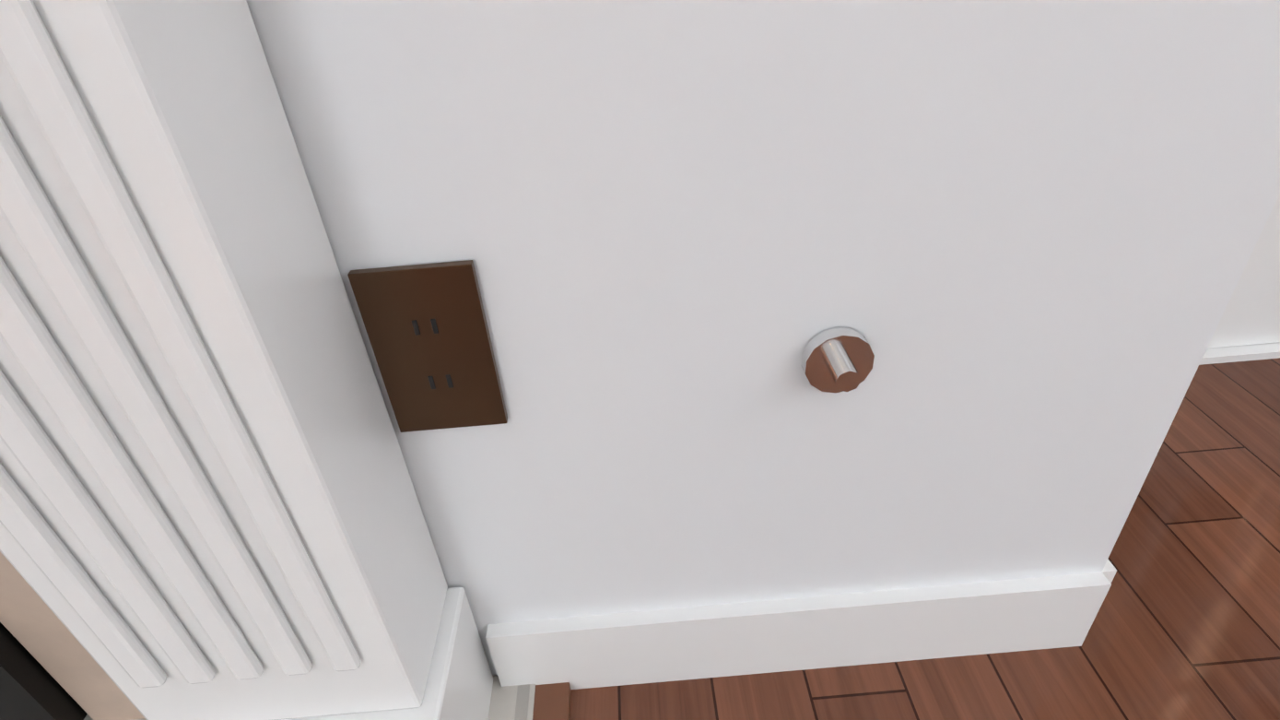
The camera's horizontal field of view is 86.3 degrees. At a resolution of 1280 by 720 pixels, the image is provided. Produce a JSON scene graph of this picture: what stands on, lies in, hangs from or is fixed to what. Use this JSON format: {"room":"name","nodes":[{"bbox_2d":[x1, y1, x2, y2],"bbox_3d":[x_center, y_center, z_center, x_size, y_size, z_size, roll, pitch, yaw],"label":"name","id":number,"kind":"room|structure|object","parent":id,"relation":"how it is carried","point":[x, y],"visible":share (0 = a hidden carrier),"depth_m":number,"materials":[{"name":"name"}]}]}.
{"room":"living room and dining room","nodes":[
{"label":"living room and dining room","id":0,"kind":"room"},
{"bbox_2d":[246,0,1279,675],"bbox_3d":[-1.088,-1.236,-0.242,2.720,3.620,0.350,-5,34,0],"label":"wall","id":1,"kind":"structure","parent":0,"point":[1013,241],"depth_m":0.40,"materials":[{"name":"white paint"}]},
{"bbox_2d":[347,259,507,432],"bbox_3d":[-0.126,-0.005,0.417,0.070,0.115,0.007,-5,34,0],"label":"outlet","id":2,"kind":"object","parent":1,"relation":"attached to","point":[427,329],"visible":1,"depth_m":0.41,"materials":[{"name":"brown metal"}]},
{"bbox_2d":[485,565,1116,689],"bbox_3d":[0.140,0.239,0.594,0.533,0.085,0.013,-5,34,0],"label":"baseboard","id":3,"kind":"structure","parent":1,"relation":"attached to","point":[792,634],"depth_m":0.58,"materials":[{"name":"white wood"}]},
{"bbox_2d":[801,327,874,392],"bbox_3d":[0.126,0.005,0.426,0.043,0.044,0.028,-5,34,0],"label":"valve","id":4,"kind":"object","parent":1,"relation":"attached to","point":[837,359],"visible":1,"depth_m":0.42,"materials":[{"name":"silver metal"}]},
{"bbox_2d":[1104,558,1113,565],"bbox_3d":[0.404,0.113,0.750,0.040,0.085,0.340,-5,34,0],"label":"baseboard","id":5,"kind":"structure","parent":1,"relation":"attached to","point":[1108,563],"depth_m":0.58,"materials":[{"name":"white wood"}]},
{"bbox_2d":[570,357,1279,719],"bbox_3d":[2.418,2.209,-2.459,9.510,0.100,10.600,-5,34,0],"label":"floor","id":6,"kind":"structure","parent":0,"point":[1184,625],"depth_m":0.61,"materials":[{"name":"brown wood"}]},
{"bbox_2d":[0,0,571,719],"bbox_3d":[-1.012,-0.182,0.029,1.920,1.562,1.050,-5,34,0],"label":"fireplace mantel","id":7,"kind":"object","parent":6,"relation":"on","point":[210,507],"visible":0.98,"depth_m":0.33,"materials":[{"name":"white"}]},
{"bbox_3d":[0.902,-1.541,-0.023,1.300,3.620,0.150,-5,34,0],"label":"wall","id":8,"kind":"structure","parent":0,"visible":0},
{"bbox_2d":[1198,193,1279,364],"bbox_3d":[0.893,-0.907,0.366,0.980,2.140,0.202,-5,34,0],"label":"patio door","id":9,"kind":"structure","parent":8,"relation":"in","point":[1248,327],"depth_m":0.92,"materials":[{"name":"white paint"}]}
]}

